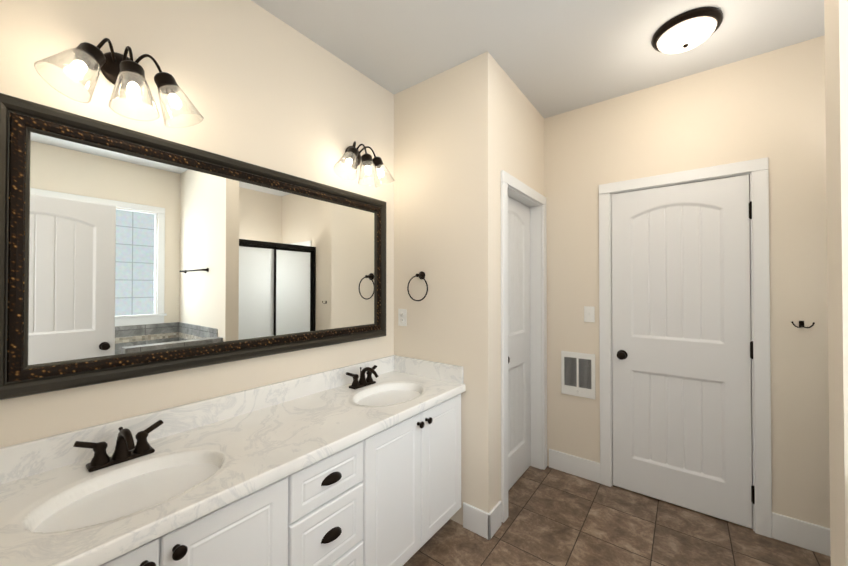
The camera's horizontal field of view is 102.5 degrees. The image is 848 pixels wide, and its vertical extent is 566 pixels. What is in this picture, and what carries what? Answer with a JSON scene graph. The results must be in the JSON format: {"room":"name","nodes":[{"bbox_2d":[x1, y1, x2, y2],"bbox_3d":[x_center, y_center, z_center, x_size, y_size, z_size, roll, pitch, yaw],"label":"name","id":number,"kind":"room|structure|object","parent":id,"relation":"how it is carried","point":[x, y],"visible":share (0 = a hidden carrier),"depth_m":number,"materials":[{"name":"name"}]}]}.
{"room":"bathroom","nodes":[
{"label":"bathroom","id":0,"kind":"room"},
{"bbox_2d":[0,0,393,447],"bbox_3d":[-0.807,0.053,1.641,0.120,2.710,2.060,0,-1,37],"label":"wall","id":1,"kind":"structure","parent":0,"point":[258,85],"depth_m":1.44,"materials":[{"name":"beige paint"}]},
{"bbox_2d":[34,38,203,127],"bbox_3d":[-0.990,-0.687,1.145,0.197,0.247,0.425,0,-1,37],"label":"sconce","id":2,"kind":"object","parent":1,"relation":"attached to","point":[123,72],"visible":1,"depth_m":1.12,"materials":[{"name":"glass"}]},
{"bbox_2d":[0,93,385,399],"bbox_3d":[-0.744,-0.099,1.589,0.040,0.878,1.612,0,-1,37],"label":"mirror","id":3,"kind":"object","parent":1,"relation":"attached to","point":[125,253],"visible":0.98,"depth_m":1.27,"materials":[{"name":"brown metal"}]},
{"bbox_2d":[334,141,394,187],"bbox_3d":[-0.347,-0.699,1.984,0.197,0.247,0.425,0,-1,37],"label":"sconce","id":4,"kind":"object","parent":1,"relation":"attached to","point":[353,157],"visible":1,"depth_m":1.96,"materials":[{"name":"glass"}]},
{"bbox_2d":[394,51,497,524],"bbox_3d":[0.112,0.058,2.159,0.710,2.710,0.120,0,-1,37],"label":"wall","id":5,"kind":"structure","parent":0,"point":[445,182],"depth_m":2.02,"materials":[{"name":"beige paint"}]},
{"bbox_2d":[398,309,406,325],"bbox_3d":[-0.145,0.230,2.271,0.070,0.114,0.008,0,-1,37],"label":"electrical outlet","id":6,"kind":"object","parent":5,"relation":"attached to","point":[402,317],"visible":1,"depth_m":2.27,"materials":[{"name":"white plastic"}]},
{"bbox_2d":[407,271,427,300],"bbox_3d":[-0.029,0.021,2.154,0.164,0.190,0.056,0,-1,37],"label":"towel ring","id":7,"kind":"object","parent":5,"relation":"attached to","point":[421,275],"visible":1,"depth_m":2.16,"materials":[{"name":"black metal"}]},
{"bbox_2d":[463,502,490,538],"bbox_3d":[0.296,1.341,1.921,0.172,0.140,0.014,0,-1,37],"label":"baseboard","id":8,"kind":"structure","parent":5,"relation":"attached to","point":[475,519],"depth_m":1.91,"materials":[{"name":"white wood"}]},
{"bbox_2d":[497,63,503,501],"bbox_3d":[0.412,0.058,2.065,0.120,2.710,0.095,0,-1,37],"label":"wall","id":9,"kind":"structure","parent":0,"point":[500,118],"depth_m":2.01,"materials":[{"name":"beige paint"}]},
{"bbox_2d":[488,501,501,539],"bbox_3d":[0.402,1.341,1.929,0.014,0.140,0.155,0,-1,37],"label":"baseboard","id":10,"kind":"structure","parent":9,"relation":"attached to","point":[495,512],"depth_m":1.92,"materials":[{"name":"white wood"}]},
{"bbox_2d":[504,71,541,194],"bbox_3d":[0.650,-0.959,2.386,0.120,0.670,0.690,0,-1,37],"label":"wall","id":11,"kind":"structure","parent":0,"point":[522,139],"depth_m":2.30,"materials":[{"name":"beige paint"}]},
{"bbox_2d":[508,197,530,490],"bbox_3d":[0.643,0.407,2.379,0.101,2.000,0.646,0,-1,37],"label":"closet door","id":12,"kind":"structure","parent":11,"relation":"in","point":[519,433],"depth_m":2.48,"materials":[{"name":"white wood"}]},
{"bbox_2d":[501,170,546,522],"bbox_3d":[0.658,0.373,2.368,0.138,2.084,0.798,0,-1,37],"label":"door frame","id":13,"kind":"structure","parent":11,"relation":"attached to","point":[512,187],"depth_m":2.60,"materials":[{"name":"white wood"}]},
{"bbox_2d":[251,0,824,118],"bbox_3d":[0.330,-1.338,0.459,3.380,0.050,4.505,0,-1,37],"label":"ceiling","id":14,"kind":"structure","parent":0,"point":[553,57],"depth_m":1.80,"materials":[{"name":"white paint"}]},
{"bbox_2d":[651,7,722,53],"bbox_3d":[1.342,-1.254,1.746,0.292,0.090,0.292,0,-1,37],"label":"ceiling light","id":15,"kind":"object","parent":14,"relation":"attached to","point":[687,30],"visible":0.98,"depth_m":1.68,"materials":[{"name":"white glass"}]},
{"bbox_2d":[542,117,543,195],"bbox_3d":[0.878,0.063,2.674,0.120,2.710,0.060,0,-1,37],"label":"wall","id":16,"kind":"structure","parent":0,"point":[542,156],"depth_m":2.65,"materials":[{"name":"beige paint"}]},
{"bbox_2d":[403,466,830,565],"bbox_3d":[0.330,1.422,0.432,3.380,0.050,4.505,0,-1,37],"label":"floor","id":17,"kind":"structure","parent":0,"point":[557,518],"depth_m":1.89,"materials":[{"name":"tile"}]},
{"bbox_2d":[0,355,465,565],"bbox_3d":[-0.528,0.938,1.419,0.580,0.937,1.816,0,-1,37],"label":"bathroom vanity","id":18,"kind":"object","parent":17,"relation":"on","point":[358,464],"visible":1,"depth_m":1.18,"materials":[{"name":"white wood"}]},
{"bbox_2d":[73,420,163,471],"bbox_3d":[-0.952,0.523,1.086,0.152,0.113,0.223,0,-1,37],"label":"faucet","id":19,"kind":"object","parent":18,"relation":"on","point":[126,456],"depth_m":1.10,"materials":[{"name":"black metal"}]},
{"bbox_2d":[346,365,378,388],"bbox_3d":[-0.313,0.531,1.919,0.152,0.113,0.223,0,-1,37],"label":"faucet","id":20,"kind":"object","parent":18,"relation":"on","point":[363,383],"depth_m":1.93,"materials":[{"name":"black metal"}]},
{"bbox_2d":[544,35,829,527],"bbox_3d":[1.945,0.057,1.970,2.670,2.710,0.120,0,-1,37],"label":"wall","id":21,"kind":"structure","parent":0,"point":[789,118],"depth_m":1.98,"materials":[{"name":"beige paint"}]},
{"bbox_2d":[549,449,599,482],"bbox_3d":[1.106,1.347,2.516,0.359,0.140,0.014,0,-1,37],"label":"baseboard","id":22,"kind":"structure","parent":21,"relation":"attached to","point":[576,466],"depth_m":2.50,"materials":[{"name":"white wood"}]},
{"bbox_2d":[561,351,594,398],"bbox_3d":[1.129,0.672,2.498,0.233,0.320,0.021,0,-1,37],"label":"air vent","id":23,"kind":"object","parent":21,"relation":"in","point":[577,374],"visible":1,"depth_m":2.49,"materials":[{"name":"white plastic"}]},
{"bbox_2d":[584,306,594,321],"bbox_3d":[1.193,0.226,2.458,0.070,0.114,0.015,0,-1,37],"label":"light switch","id":24,"kind":"object","parent":21,"relation":"attached to","point":[589,313],"visible":1,"depth_m":2.46,"materials":[{"name":"white plastic"}]},
{"bbox_2d":[611,174,754,528],"bbox_3d":[1.589,0.390,2.148,0.717,2.030,0.101,0,-1,37],"label":"door","id":25,"kind":"structure","parent":21,"relation":"in","point":[682,349],"depth_m":2.14,"materials":[{"name":"white wood"}]},
{"bbox_2d":[599,157,771,537],"bbox_3d":[1.623,0.357,2.203,0.857,2.114,0.138,0,-1,37],"label":"door frame","id":26,"kind":"structure","parent":21,"relation":"attached to","point":[757,170],"depth_m":1.94,"materials":[{"name":"white wood"}]},
{"bbox_2d":[772,512,830,556],"bbox_3d":[2.052,1.340,1.791,0.318,0.140,0.014,0,-1,37],"label":"baseboard","id":27,"kind":"structure","parent":21,"relation":"attached to","point":[803,534],"depth_m":1.81,"materials":[{"name":"white wood"}]},
{"bbox_2d":[791,321,814,327],"bbox_3d":[2.016,0.221,1.814,0.086,0.037,0.036,0,-1,37],"label":"robe hook","id":28,"kind":"object","parent":21,"relation":"attached to","point":[801,323],"visible":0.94,"depth_m":1.82,"materials":[{"name":"black metal"}]},
{"bbox_2d":[824,0,847,565],"bbox_3d":[1.655,0.043,0.599,1.222,2.710,0.120,0,-1,37],"label":"wall","id":29,"kind":"structure","parent":0,"point":[836,56],"depth_m":0.95,"materials":[{"name":"beige paint"}]}
]}

